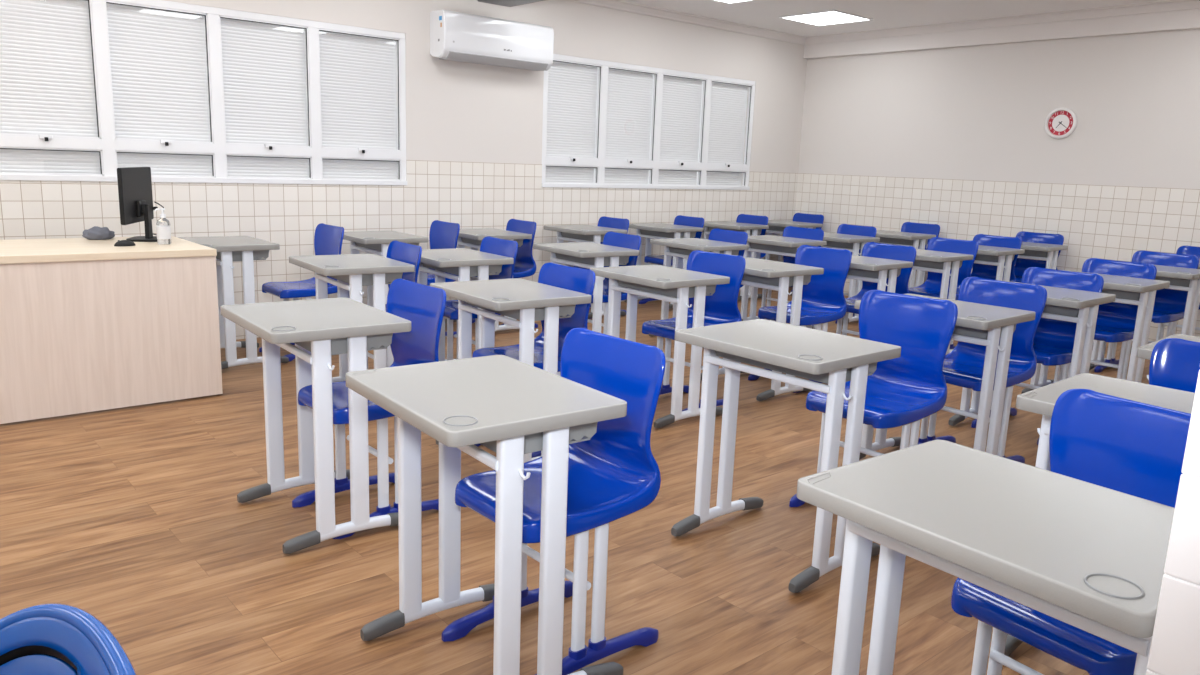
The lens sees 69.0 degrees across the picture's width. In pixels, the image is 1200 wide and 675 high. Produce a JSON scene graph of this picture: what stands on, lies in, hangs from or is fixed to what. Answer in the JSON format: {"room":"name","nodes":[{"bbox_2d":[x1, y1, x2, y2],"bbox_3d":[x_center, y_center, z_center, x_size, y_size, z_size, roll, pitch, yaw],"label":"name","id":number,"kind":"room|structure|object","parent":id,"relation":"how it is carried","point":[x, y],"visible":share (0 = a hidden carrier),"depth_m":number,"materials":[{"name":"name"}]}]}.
{"room":"classroom","nodes":[
{"label":"classroom","id":0,"kind":"room"},
{"bbox_2d":[165,0,806,186],"bbox_3d":[-2.197,-1.397,6.287,11.920,2.750,0.150,-8,15,-40],"label":"wall","id":1,"kind":"structure","parent":0,"point":[456,111],"depth_m":7.41,"materials":[{"name":"paint"}]},
{"bbox_2d":[0,0,406,184],"bbox_3d":[-2.550,-1.613,5.862,2.740,1.135,0.096,-8,15,-40],"label":"window","id":2,"kind":"structure","parent":1,"relation":"in","point":[90,89],"depth_m":5.77,"materials":[{"name":"white"}]},
{"bbox_2d":[0,0,97,136],"bbox_3d":[-3.354,-1.630,5.210,0.594,0.836,0.011,-8,15,-40],"label":"blind","id":3,"kind":"object","parent":2,"relation":"attached to","point":[47,77],"depth_m":5.24,"materials":[{"name":"plastic"}]},
{"bbox_2d":[0,149,100,173],"bbox_3d":[-3.375,-1.079,5.321,0.594,0.161,0.011,-8,15,-40],"label":"blind","id":4,"kind":"object","parent":2,"relation":"attached to","point":[11,160],"depth_m":5.33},
{"bbox_2d":[106,3,209,141],"bbox_3d":[-2.846,-1.697,5.640,0.599,0.836,0.011,-8,15,-40],"label":"blind","id":5,"kind":"object","parent":2,"relation":"attached to","point":[158,58],"depth_m":5.64,"materials":[{"name":"plastic"}]},
{"bbox_2d":[117,153,211,175],"bbox_3d":[-2.867,-1.145,5.750,0.599,0.161,0.011,-8,15,-40],"label":"blind","id":6,"kind":"object","parent":2,"relation":"attached to","point":[160,164],"depth_m":5.77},
{"bbox_2d":[220,18,307,145],"bbox_3d":[-2.336,-1.764,6.072,0.602,0.836,0.011,-8,15,-40],"label":"blind","id":7,"kind":"object","parent":2,"relation":"attached to","point":[265,79],"depth_m":6.07,"materials":[{"name":"plastic"}]},
{"bbox_2d":[227,156,308,177],"bbox_3d":[-2.356,-1.213,6.182,0.602,0.161,0.011,-8,15,-40],"label":"blind","id":8,"kind":"object","parent":2,"relation":"attached to","point":[236,166],"depth_m":6.18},
{"bbox_2d":[319,31,396,149],"bbox_3d":[-1.809,-1.833,6.517,0.639,0.836,0.011,-8,15,-40],"label":"blind","id":9,"kind":"object","parent":2,"relation":"attached to","point":[358,76],"depth_m":6.52,"materials":[{"name":"plastic"}]},
{"bbox_2d":[322,159,396,178],"bbox_3d":[-1.830,-1.282,6.627,0.639,0.161,0.011,-8,15,-40],"label":"blind","id":10,"kind":"object","parent":2,"relation":"attached to","point":[355,169],"depth_m":6.63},
{"bbox_2d":[0,160,797,339],"bbox_3d":[-2.172,-0.665,6.372,11.620,1.285,0.008,-8,15,-40],"label":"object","id":11,"kind":"structure","parent":1,"relation":"attached to","point":[471,195],"depth_m":6.66,"materials":[{"name":"beige tile"}]},
{"bbox_2d":[430,10,553,70],"bbox_3d":[-0.848,-2.361,6.993,1.042,0.357,0.224,-8,15,-40],"label":"air conditioner","id":12,"kind":"object","parent":1,"relation":"attached to","point":[454,36],"visible":1,"depth_m":6.85,"materials":[{"name":"white"}]},
{"bbox_2d":[439,58,539,70],"bbox_3d":[-0.863,-2.201,7.036,0.940,0.014,0.075,-8,15,-40],"label":"outlet","id":13,"kind":"object","parent":12,"relation":"attached to","point":[439,58],"depth_m":6.98,"materials":[{"name":"grey"}]},
{"bbox_2d":[542,54,755,189],"bbox_3d":[0.550,-2.022,8.483,2.800,1.135,0.096,-8,15,-40],"label":"window","id":14,"kind":"structure","parent":1,"relation":"in","point":[622,130],"depth_m":8.38,"materials":[{"name":"white"}]},
{"bbox_2d":[546,167,593,182],"bbox_3d":[-0.290,-1.485,7.929,0.614,0.161,0.011,-8,15,-40],"label":"blind","id":15,"kind":"object","parent":14,"relation":"attached to","point":[553,174],"depth_m":7.94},
{"bbox_2d":[546,61,597,157],"bbox_3d":[-0.270,-2.036,7.819,0.614,0.836,0.011,-8,15,-40],"label":"blind","id":16,"kind":"object","parent":14,"relation":"attached to","point":[572,127],"depth_m":7.83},
{"bbox_2d":[604,168,648,183],"bbox_3d":[0.236,-1.554,8.374,0.628,0.161,0.011,-8,15,-40],"label":"blind","id":17,"kind":"object","parent":14,"relation":"attached to","point":[635,176],"depth_m":8.39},
{"bbox_2d":[605,68,652,159],"bbox_3d":[0.257,-2.106,8.264,0.628,0.836,0.011,-8,15,-40],"label":"blind","id":18,"kind":"object","parent":14,"relation":"attached to","point":[629,99],"depth_m":8.28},
{"bbox_2d":[658,170,696,184],"bbox_3d":[0.764,-1.624,8.821,0.618,0.161,0.011,-8,15,-40],"label":"blind","id":19,"kind":"object","parent":14,"relation":"attached to","point":[665,176],"depth_m":8.83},
{"bbox_2d":[659,75,702,161],"bbox_3d":[0.785,-2.175,8.710,0.618,0.836,0.011,-8,15,-40],"label":"blind","id":20,"kind":"object","parent":14,"relation":"attached to","point":[682,98],"depth_m":8.73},
{"bbox_2d":[707,82,747,163],"bbox_3d":[1.315,-2.245,9.159,0.634,0.836,0.011,-8,15,-40],"label":"blind","id":21,"kind":"object","parent":14,"relation":"attached to","point":[728,109],"depth_m":9.18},
{"bbox_2d":[568,0,805,44],"bbox_3d":[-2.111,-2.686,5.915,11.530,0.072,0.070,-8,15,-40],"label":"trim","id":22,"kind":"structure","parent":1,"relation":"attached to","point":[621,5],"depth_m":8.46,"materials":[{"name":"paint"}]},
{"bbox_2d":[805,0,1199,44],"bbox_3d":[4.186,-2.749,7.408,0.070,0.072,6.010,-8,15,-40],"label":"trim","id":23,"kind":"structure","parent":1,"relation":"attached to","point":[1171,5],"depth_m":7.88,"materials":[{"name":"paint"}]},
{"bbox_2d":[0,287,1149,674],"bbox_3d":[0.299,0.676,3.659,11.920,0.100,8.000,-8,15,-40],"label":"floor","id":24,"kind":"structure","parent":0,"point":[132,518],"depth_m":2.94,"materials":[{"name":"brown wood"}]},
{"bbox_2d":[0,603,135,674],"bbox_3d":[-0.705,0.745,0.845,0.496,0.796,0.511,-8,15,-40],"label":"plastic chair","id":25,"kind":"object","parent":24,"relation":"on","point":[52,638],"visible":1,"depth_m":1.00,"materials":[{"name":"blue"}]},
{"bbox_2d":[0,236,222,423],"bbox_3d":[-2.831,-0.072,4.520,1.420,0.800,0.822,-8,15,-40],"label":"desk","id":26,"kind":"object","parent":24,"relation":"on","point":[86,325],"visible":0.96,"depth_m":4.34,"materials":[{"name":"brown wood"}]},
{"bbox_2d":[117,167,163,241],"bbox_3d":[-2.563,-0.761,4.955,0.183,0.400,0.668,-1,12,-16],"label":"computer monitor","id":27,"kind":"object","parent":26,"relation":"on","point":[134,183],"visible":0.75,"depth_m":4.82,"materials":[{"name":"black plastic"}]},
{"bbox_2d":[177,236,288,368],"bbox_3d":[-2.328,-0.231,5.492,0.514,0.756,0.608,-8,15,-40],"label":"student desk","id":28,"kind":"object","parent":24,"relation":"on","point":[230,249],"visible":0.62,"depth_m":5.28,"materials":[{"name":"white metal"}]},
{"bbox_2d":[216,250,269,261],"bbox_3d":[-2.290,-0.537,5.454,0.285,0.068,0.480,-8,15,-40],"label":"basket","id":29,"kind":"object","parent":28,"relation":"on","point":[258,254],"depth_m":5.30,"materials":[{"name":"grey plastic"}]},
{"bbox_2d":[259,223,343,361],"bbox_3d":[-1.953,-0.314,5.768,0.490,0.846,0.417,-8,15,-41],"label":"chair","id":30,"kind":"object","parent":24,"relation":"on","point":[328,239],"visible":0.54,"depth_m":5.76,"materials":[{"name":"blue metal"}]},
{"bbox_2d":[221,297,410,553],"bbox_3d":[-1.012,0.281,3.172,0.514,0.756,0.608,-7,14,-37],"label":"student desk","id":31,"kind":"object","parent":24,"relation":"on","point":[319,329],"visible":0.96,"depth_m":2.99,"materials":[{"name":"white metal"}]},
{"bbox_2d":[294,333,392,354],"bbox_3d":[-0.973,-0.024,3.132,0.285,0.068,0.480,-7,14,-37],"label":"basket","id":32,"kind":"object","parent":31,"relation":"on","point":[381,341],"depth_m":2.96,"materials":[{"name":"grey plastic"}]},
{"bbox_2d":[289,254,414,381],"bbox_3d":[-1.325,-0.041,4.726,0.514,0.756,0.608,-6,14,-35],"label":"student desk","id":33,"kind":"object","parent":24,"relation":"on","point":[352,272],"visible":0.52,"depth_m":4.53,"materials":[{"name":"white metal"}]},
{"bbox_2d":[329,272,402,285],"bbox_3d":[-1.285,-0.346,4.686,0.285,0.068,0.480,-6,14,-35],"label":"basket","id":34,"kind":"object","parent":33,"relation":"on","point":[367,279],"depth_m":4.52,"materials":[{"name":"grey plastic"}]},
{"bbox_2d":[292,279,445,538],"bbox_3d":[-0.847,0.231,3.249,0.490,0.846,0.417,-8,15,-40],"label":"chair","id":35,"kind":"object","parent":24,"relation":"on","point":[422,305],"visible":0.54,"depth_m":3.26,"materials":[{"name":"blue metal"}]},
{"bbox_2d":[343,231,427,306],"bbox_3d":[-1.569,-0.364,6.296,0.514,0.756,0.608,-7,14,-38],"label":"student desk","id":36,"kind":"object","parent":24,"relation":"on","point":[371,241],"visible":0.33,"depth_m":6.11,"materials":[{"name":"white metal"}]},
{"bbox_2d":[355,242,418,250],"bbox_3d":[-1.531,-0.669,6.257,0.285,0.068,0.480,-7,14,-38],"label":"basket","id":37,"kind":"object","parent":36,"relation":"on","point":[358,246],"depth_m":6.16,"materials":[{"name":"grey plastic"}]},
{"bbox_2d":[367,241,421,369],"bbox_3d":[-1.237,-0.086,4.764,0.490,0.846,0.417,-6,14,-37],"label":"chair","id":38,"kind":"object","parent":24,"relation":"on","point":[399,251],"visible":0.2,"depth_m":4.78,"materials":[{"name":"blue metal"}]},
{"bbox_2d":[427,220,459,335],"bbox_3d":[-1.312,-0.429,6.465,0.490,0.846,0.417,-7,15,-39],"label":"chair","id":39,"kind":"object","parent":24,"relation":"on","point":[442,235],"visible":0.34,"depth_m":6.52,"materials":[{"name":"blue plastic"}]},
{"bbox_2d":[417,248,513,360],"bbox_3d":[-0.862,-0.122,5.219,0.514,0.756,0.608,-7,14,-37],"label":"student desk","id":40,"kind":"object","parent":24,"relation":"on","point":[465,263],"visible":0.41,"depth_m":5.02,"materials":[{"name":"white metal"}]},
{"bbox_2d":[422,263,501,276],"bbox_3d":[-0.823,-0.427,5.179,0.285,0.068,0.480,-7,14,-37],"label":"basket","id":41,"kind":"object","parent":40,"relation":"on","point":[493,269],"depth_m":5.04,"materials":[{"name":"grey plastic"}]},
{"bbox_2d":[444,236,517,359],"bbox_3d":[-0.773,-0.167,5.255,0.490,0.846,0.417,-7,14,-37],"label":"chair","id":42,"kind":"object","parent":24,"relation":"on","point":[508,248],"visible":0.24,"depth_m":5.28,"materials":[{"name":"blue plastic"}]},
{"bbox_2d":[345,355,626,674],"bbox_3d":[-0.296,0.490,2.262,0.514,0.756,0.608,-6,14,-36],"label":"student desk","id":43,"kind":"object","parent":24,"relation":"on","point":[510,407],"visible":0.99,"depth_m":2.08,"materials":[{"name":"grey plastic"}]},
{"bbox_2d":[479,422,597,453],"bbox_3d":[-0.258,0.185,2.222,0.285,0.068,0.480,-6,14,-36],"label":"basket","id":44,"kind":"object","parent":43,"relation":"on","point":[579,433],"depth_m":2.02,"materials":[{"name":"grey plastic"}]},
{"bbox_2d":[445,228,531,330],"bbox_3d":[-0.887,-0.455,6.879,0.514,0.756,0.608,-7,14,-38],"label":"student desk","id":45,"kind":"object","parent":24,"relation":"on","point":[472,238],"visible":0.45,"depth_m":6.73,"materials":[{"name":"white metal"}]},
{"bbox_2d":[461,237,522,246],"bbox_3d":[-0.849,-0.760,6.840,0.285,0.068,0.480,-7,14,-38],"label":"basket","id":46,"kind":"object","parent":45,"relation":"on","point":[464,241],"depth_m":6.79,"materials":[{"name":"grey plastic"}]},
{"bbox_2d":[472,219,537,327],"bbox_3d":[-0.787,-0.504,6.940,0.490,0.846,0.417,-7,14,-38],"label":"chair","id":47,"kind":"object","parent":24,"relation":"on","point":[525,265],"visible":0.46,"depth_m":6.95,"materials":[{"name":"blue plastic"}]},
{"bbox_2d":[430,278,590,462],"bbox_3d":[-0.399,0.155,3.919,0.514,0.756,0.608,-7,14,-37],"label":"student desk","id":48,"kind":"object","parent":24,"relation":"on","point":[526,301],"visible":0.47,"depth_m":3.71,"materials":[{"name":"white metal"}]},
{"bbox_2d":[467,302,575,320],"bbox_3d":[-0.360,-0.150,3.879,0.285,0.068,0.480,-7,14,-37],"label":"basket","id":49,"kind":"object","parent":48,"relation":"on","point":[565,311],"depth_m":3.74,"materials":[{"name":"grey plastic"}]},
{"bbox_2d":[472,262,595,457],"bbox_3d":[-0.311,0.105,3.979,0.490,0.846,0.417,-7,15,-39],"label":"chair","id":50,"kind":"object","parent":24,"relation":"on","point":[561,276],"visible":0.38,"depth_m":4.01,"materials":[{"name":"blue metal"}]},
{"bbox_2d":[442,328,665,674],"bbox_3d":[-0.122,0.433,2.374,0.490,0.846,0.417,-8,15,-40],"label":"chair","id":51,"kind":"object","parent":24,"relation":"on","point":[614,474],"visible":0.73,"depth_m":2.36,"materials":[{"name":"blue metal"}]},
{"bbox_2d":[544,225,626,317],"bbox_3d":[-0.130,-0.588,7.685,0.514,0.756,0.608,-7,14,-38],"label":"student desk","id":52,"kind":"object","parent":24,"relation":"on","point":[570,233],"visible":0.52,"depth_m":7.51,"materials":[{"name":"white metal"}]},
{"bbox_2d":[533,242,639,334],"bbox_3d":[-0.097,-0.242,5.963,0.514,0.756,0.608,-6,14,-35],"label":"student desk","id":53,"kind":"object","parent":24,"relation":"on","point":[569,254],"visible":0.43,"depth_m":5.72,"materials":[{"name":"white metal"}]},
{"bbox_2d":[555,253,628,265],"bbox_3d":[-0.058,-0.547,5.922,0.285,0.068,0.480,-6,14,-35],"label":"basket","id":54,"kind":"object","parent":53,"relation":"on","point":[559,258],"depth_m":5.79,"materials":[{"name":"grey plastic"}]},
{"bbox_2d":[587,231,640,334],"bbox_3d":[-0.013,-0.288,6.004,0.490,0.846,0.417,-6,14,-35],"label":"chair","id":55,"kind":"object","parent":24,"relation":"on","point":[611,238],"visible":0.3,"depth_m":5.98,"materials":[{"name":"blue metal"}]},
{"bbox_2d":[590,264,729,427],"bbox_3d":[0.312,0.023,4.710,0.514,0.756,0.608,-7,14,-38],"label":"student desk","id":56,"kind":"object","parent":24,"relation":"on","point":[681,284],"visible":0.67,"depth_m":4.52,"materials":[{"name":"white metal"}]},
{"bbox_2d":[617,280,715,297],"bbox_3d":[0.350,-0.282,4.671,0.285,0.068,0.480,-7,14,-38],"label":"basket","id":57,"kind":"object","parent":56,"relation":"on","point":[632,288],"depth_m":4.56,"materials":[{"name":"grey plastic"}]},
{"bbox_2d":[624,223,703,308],"bbox_3d":[0.602,-0.684,8.303,0.514,0.756,0.608,-7,14,-38],"label":"student desk","id":58,"kind":"object","parent":24,"relation":"on","point":[649,231],"visible":0.56,"depth_m":8.13,"materials":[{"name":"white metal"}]},
{"bbox_2d":[640,229,695,237],"bbox_3d":[0.640,-0.990,8.264,0.285,0.068,0.480,-7,14,-38],"label":"basket","id":59,"kind":"object","parent":58,"relation":"on","point":[643,233],"depth_m":8.15,"materials":[{"name":"grey plastic"}]},
{"bbox_2d":[639,215,703,303],"bbox_3d":[0.693,-0.730,8.345,0.490,0.846,0.417,-6,14,-36],"label":"chair","id":60,"kind":"object","parent":24,"relation":"on","point":[679,220],"visible":0.36,"depth_m":8.34,"materials":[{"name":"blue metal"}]},
{"bbox_2d":[642,250,745,410],"bbox_3d":[0.499,-0.039,4.853,0.490,0.846,0.417,-8,15,-42],"label":"chair","id":61,"kind":"object","parent":24,"relation":"on","point":[721,307],"visible":0.43,"depth_m":4.90,"materials":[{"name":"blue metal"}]},
{"bbox_2d":[649,238,748,347],"bbox_3d":[0.744,-0.351,6.663,0.514,0.756,0.608,-6,14,-36],"label":"student desk","id":62,"kind":"object","parent":24,"relation":"on","point":[680,248],"visible":0.41,"depth_m":6.58,"materials":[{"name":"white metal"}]},
{"bbox_2d":[669,247,738,255],"bbox_3d":[0.783,-0.656,6.623,0.285,0.068,0.480,-6,14,-36],"label":"basket","id":63,"kind":"object","parent":62,"relation":"on","point":[673,251],"depth_m":6.61,"materials":[{"name":"grey plastic"}]},
{"bbox_2d":[688,228,747,304],"bbox_3d":[0.825,-0.398,6.709,0.490,0.846,0.417,-6,14,-35],"label":"chair","id":64,"kind":"object","parent":24,"relation":"on","point":[716,234],"visible":0.13,"depth_m":6.74,"materials":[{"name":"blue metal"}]},
{"bbox_2d":[704,221,768,300],"bbox_3d":[1.339,-0.792,8.980,0.514,0.756,0.608,-8,15,-42],"label":"student desk","id":65,"kind":"object","parent":24,"relation":"on","point":[750,229],"visible":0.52,"depth_m":8.78,"materials":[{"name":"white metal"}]},
{"bbox_2d":[708,227,761,235],"bbox_3d":[1.376,-1.098,8.943,0.285,0.068,0.480,-8,15,-42],"label":"basket","id":66,"kind":"object","parent":65,"relation":"on","point":[758,231],"depth_m":8.76,"materials":[{"name":"grey plastic"}]},
{"bbox_2d":[700,258,823,400],"bbox_3d":[0.952,-0.070,5.298,0.514,0.756,0.608,-6,14,-36],"label":"student desk","id":67,"kind":"object","parent":24,"relation":"on","point":[761,273],"visible":0.56,"depth_m":5.06,"materials":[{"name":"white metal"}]},
{"bbox_2d":[742,274,810,285],"bbox_3d":[0.991,-0.376,5.258,0.285,0.068,0.480,-6,14,-36],"label":"basket","id":68,"kind":"object","parent":67,"relation":"on","point":[750,280],"depth_m":5.11,"materials":[{"name":"grey plastic"}]},
{"bbox_2d":[741,235,825,328],"bbox_3d":[1.476,-0.444,7.266,0.514,0.756,0.608,-8,15,-40],"label":"student desk","id":69,"kind":"object","parent":24,"relation":"on","point":[769,244],"visible":0.43,"depth_m":7.21,"materials":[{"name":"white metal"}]},
{"bbox_2d":[750,243,816,253],"bbox_3d":[1.514,-0.750,7.228,0.285,0.068,0.480,-8,15,-40],"label":"basket","id":70,"kind":"object","parent":69,"relation":"on","point":[754,247],"depth_m":7.14,"materials":[{"name":"grey plastic"}]},
{"bbox_2d":[671,319,900,592],"bbox_3d":[0.626,0.370,3.034,0.514,0.756,0.608,-8,15,-40],"label":"student desk","id":71,"kind":"object","parent":24,"relation":"on","point":[832,359],"visible":0.91,"depth_m":2.88,"materials":[{"name":"white metal"}]},
{"bbox_2d":[715,350,876,383],"bbox_3d":[0.663,0.064,2.996,0.285,0.068,0.480,-8,15,-40],"label":"basket","id":72,"kind":"object","parent":71,"relation":"on","point":[823,378],"depth_m":2.89,"materials":[{"name":"grey plastic"}]},
{"bbox_2d":[760,226,823,325],"bbox_3d":[1.555,-0.492,7.313,0.490,0.846,0.417,-7,15,-39],"label":"chair","id":73,"kind":"object","parent":24,"relation":"on","point":[790,231],"visible":0.2,"depth_m":7.43,"materials":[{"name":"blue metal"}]},
{"bbox_2d":[748,245,851,392],"bbox_3d":[1.258,-0.138,5.486,0.490,0.846,0.417,-7,15,-40],"label":"chair","id":74,"kind":"object","parent":24,"relation":"on","point":[823,301],"visible":0.56,"depth_m":5.50,"materials":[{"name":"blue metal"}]},
{"bbox_2d":[821,232,879,324],"bbox_3d":[2.109,-0.544,7.881,0.514,0.756,0.608,-7,15,-39],"label":"student desk","id":75,"kind":"object","parent":24,"relation":"on","point":[853,243],"visible":0.47,"depth_m":7.64,"materials":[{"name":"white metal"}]},
{"bbox_2d":[804,255,912,328],"bbox_3d":[1.667,-0.150,5.830,0.514,0.756,0.608,-8,15,-41],"label":"student desk","id":76,"kind":"object","parent":24,"relation":"on","point":[863,268],"visible":0.33,"depth_m":5.58,"materials":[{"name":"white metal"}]},
{"bbox_2d":[847,268,900,278],"bbox_3d":[1.704,-0.456,5.792,0.285,0.068,0.480,-8,15,-41],"label":"basket","id":77,"kind":"object","parent":76,"relation":"on","point":[853,273],"depth_m":5.61,"materials":[{"name":"grey plastic"}]},
{"bbox_2d":[789,290,957,506],"bbox_3d":[1.074,0.265,3.437,0.490,0.846,0.417,-8,15,-41],"label":"chair","id":78,"kind":"object","parent":24,"relation":"on","point":[909,388],"visible":0.6,"depth_m":3.46,"materials":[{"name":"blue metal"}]},
{"bbox_2d":[836,242,915,335],"bbox_3d":[1.814,-0.205,5.928,0.490,0.846,0.417,-7,14,-38],"label":"chair","id":79,"kind":"object","parent":24,"relation":"on","point":[870,249],"visible":0.33,"depth_m":5.99,"materials":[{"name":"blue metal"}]},
{"bbox_2d":[875,230,935,286],"bbox_3d":[2.844,-0.639,8.497,0.514,0.756,0.608,-8,15,-41],"label":"student desk","id":80,"kind":"object","parent":24,"relation":"on","point":[914,240],"visible":0.34,"depth_m":8.26,"materials":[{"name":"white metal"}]},
{"bbox_2d":[912,249,973,354],"bbox_3d":[2.353,-0.262,6.516,0.514,0.756,0.608,-7,15,-40],"label":"student desk","id":81,"kind":"object","parent":24,"relation":"on","point":[925,260],"visible":0.3,"depth_m":6.27,"materials":[{"name":"white metal"}]},
{"bbox_2d":[908,237,978,348],"bbox_3d":[2.542,-0.324,6.657,0.490,0.846,0.417,-6,14,-37],"label":"chair","id":82,"kind":"object","parent":24,"relation":"on","point":[931,287],"visible":0.49,"depth_m":6.69,"materials":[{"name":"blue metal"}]},
{"bbox_2d":[854,294,1035,459],"bbox_3d":[1.499,0.230,3.894,0.514,0.756,0.608,-8,15,-41],"label":"student desk","id":83,"kind":"object","parent":24,"relation":"on","point":[988,324],"visible":0.57,"depth_m":3.66,"materials":[{"name":"white metal"}]},
{"bbox_2d":[953,324,1015,339],"bbox_3d":[1.536,-0.075,3.856,0.285,0.068,0.480,-8,15,-41],"label":"basket","id":84,"kind":"object","parent":83,"relation":"on","point":[964,333],"depth_m":3.65,"materials":[{"name":"grey plastic"}]},
{"bbox_2d":[926,244,1024,280],"bbox_3d":[3.048,-0.369,7.181,0.514,0.756,0.608,-7,15,-39],"label":"student desk","id":85,"kind":"object","parent":24,"relation":"on","point":[988,255],"visible":0.37,"depth_m":6.92,"materials":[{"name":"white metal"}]},
{"bbox_2d":[918,277,1046,463],"bbox_3d":[1.719,0.168,4.044,0.490,0.846,0.417,-7,14,-38],"label":"chair","id":86,"kind":"object","parent":24,"relation":"on","point":[963,366],"visible":0.5,"depth_m":4.04,"materials":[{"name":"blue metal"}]},
{"bbox_2d":[796,440,1174,674],"bbox_3d":[0.727,0.659,1.603,0.514,0.756,0.608,-6,14,-37],"label":"student desk","id":87,"kind":"object","parent":24,"relation":"on","point":[1088,557],"visible":0.88,"depth_m":1.49,"materials":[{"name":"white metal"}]},
{"bbox_2d":[971,234,1021,281],"bbox_3d":[3.139,-0.414,7.222,0.490,0.846,0.417,-7,14,-38],"label":"chair","id":88,"kind":"object","parent":24,"relation":"on","point":[985,271],"visible":0.28,"depth_m":7.31,"materials":[{"name":"blue plastic"}]},
{"bbox_2d":[948,280,1115,425],"bbox_3d":[2.238,0.124,4.565,0.514,0.756,0.608,-8,15,-41],"label":"student desk","id":89,"kind":"object","parent":24,"relation":"on","point":[1080,307],"visible":0.44,"depth_m":4.32,"materials":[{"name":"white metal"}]},
{"bbox_2d":[971,267,1103,444],"bbox_3d":[2.310,0.074,4.621,0.490,0.846,0.417,-7,15,-39],"label":"chair","id":90,"kind":"object","parent":24,"relation":"on","point":[1053,342],"visible":0.4,"depth_m":4.66,"materials":[{"name":"blue plastic"}]},
{"bbox_2d":[1014,231,1063,282],"bbox_3d":[3.808,-0.509,7.820,0.490,0.846,0.417,-8,15,-42],"label":"chair","id":91,"kind":"object","parent":24,"relation":"on","point":[1021,264],"visible":0.27,"depth_m":7.91,"materials":[{"name":"blue plastic"}]},
{"bbox_2d":[1017,242,1067,269],"bbox_3d":[3.710,-0.459,7.756,0.514,0.756,0.608,-9,16,-44],"label":"student desk","id":92,"kind":"object","parent":24,"relation":"on","point":[1048,253],"visible":0.27,"depth_m":7.50,"materials":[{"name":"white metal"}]},
{"bbox_2d":[951,389,1190,674],"bbox_3d":[1.024,0.578,1.863,0.490,0.846,0.417,-6,14,-34],"label":"chair","id":93,"kind":"object","parent":24,"relation":"on","point":[1130,447],"visible":0.48,"depth_m":1.91,"materials":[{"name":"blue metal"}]},
{"bbox_2d":[1021,270,1169,393],"bbox_3d":[2.960,0.013,5.252,0.514,0.756,0.608,-8,15,-41],"label":"student desk","id":94,"kind":"object","parent":24,"relation":"on","point":[1141,292],"visible":0.44,"depth_m":5.01,"materials":[{"name":"white metal"}]},
{"bbox_2d":[1102,288,1139,300],"bbox_3d":[2.997,-0.292,5.215,0.285,0.068,0.480,-8,15,-41],"label":"basket","id":95,"kind":"object","parent":94,"relation":"on","point":[1121,295],"depth_m":5.01,"materials":[{"name":"grey plastic"}]},
{"bbox_2d":[1004,373,1194,655],"bbox_3d":[1.462,0.545,2.311,0.514,0.756,0.608,-8,15,-41],"label":"student desk","id":96,"kind":"object","parent":24,"relation":"on","point":[1042,400],"visible":0.24,"depth_m":2.38,"materials":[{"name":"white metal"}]},
{"bbox_2d":[1053,258,1156,382],"bbox_3d":[3.026,-0.037,5.314,0.490,0.846,0.417,-7,15,-39],"label":"chair","id":97,"kind":"object","parent":24,"relation":"on","point":[1115,322],"visible":0.35,"depth_m":5.33,"materials":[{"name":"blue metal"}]},
{"bbox_2d":[1089,265,1199,369],"bbox_3d":[3.752,-0.107,6.003,0.514,0.756,0.608,-7,15,-40],"label":"student desk","id":98,"kind":"object","parent":24,"relation":"on","point":[1185,279],"visible":0.44,"depth_m":5.75,"materials":[{"name":"white metal"}]},
{"bbox_2d":[1094,250,1198,381],"bbox_3d":[3.802,-0.162,6.084,0.490,0.846,0.417,-7,14,-38],"label":"chair","id":99,"kind":"object","parent":24,"relation":"on","point":[1169,304],"visible":0.37,"depth_m":6.11,"materials":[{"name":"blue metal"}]},
{"bbox_2d":[1149,338,1199,392],"bbox_3d":[1.737,0.464,2.565,0.490,0.846,0.417,-8,15,-42],"label":"chair","id":100,"kind":"object","parent":24,"relation":"on","point":[1174,362],"visible":0.16,"depth_m":2.72,"materials":[{"name":"blue plastic"}]},
{"bbox_2d":[623,0,1168,36],"bbox_3d":[0.403,-2.117,3.100,11.920,0.100,8.000,-8,15,-40],"label":"ceiling","id":101,"kind":"structure","parent":0,"point":[885,14],"depth_m":7.86,"materials":[{"name":"paint"}]},
{"bbox_2d":[779,10,872,25],"bbox_3d":[2.148,-3.036,8.310,0.620,0.012,0.620,-8,15,-40],"label":"recessed light","id":102,"kind":"object","parent":101,"relation":"in","point":[830,17],"visible":1,"depth_m":8.29,"materials":[{"name":"white"}]},
{"bbox_2d":[798,29,1199,188],"bbox_3d":[4.871,-1.297,7.105,0.150,2.750,7.850,-8,15,-40],"label":"wall","id":103,"kind":"structure","parent":0,"point":[980,113],"depth_m":8.08,"materials":[{"name":"paint"}]},
{"bbox_2d":[795,173,1199,341],"bbox_3d":[4.190,-0.729,7.876,0.008,1.285,6.002,-8,15,-40],"label":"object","id":104,"kind":"structure","parent":103,"relation":"attached to","point":[1115,223],"depth_m":8.09,"materials":[{"name":"beige tile"}]},
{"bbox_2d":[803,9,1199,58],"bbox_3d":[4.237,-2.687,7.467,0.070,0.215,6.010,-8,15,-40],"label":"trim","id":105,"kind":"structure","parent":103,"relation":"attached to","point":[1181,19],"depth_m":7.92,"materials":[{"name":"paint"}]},
{"bbox_2d":[1044,107,1076,138],"bbox_3d":[4.100,-1.909,7.778,0.031,0.270,0.270,-8,15,-40],"label":"wall clock","id":106,"kind":"object","parent":103,"relation":"attached to","point":[1060,122],"visible":1,"depth_m":7.78,"materials":[{"name":"white"}]},
{"bbox_3d":[1.818,-0.332,1.705,11.620,2.750,0.200,-8,15,-40],"label":"wall","id":107,"kind":"structure","parent":0,"visible":0},
{"bbox_2d":[1146,370,1199,674],"bbox_3d":[0.767,-0.188,0.811,0.326,2.757,0.210,-8,15,-40],"label":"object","id":108,"kind":"structure","parent":107,"relation":"attached to","point":[1175,643],"depth_m":0.86,"materials":[{"name":"white tile"}]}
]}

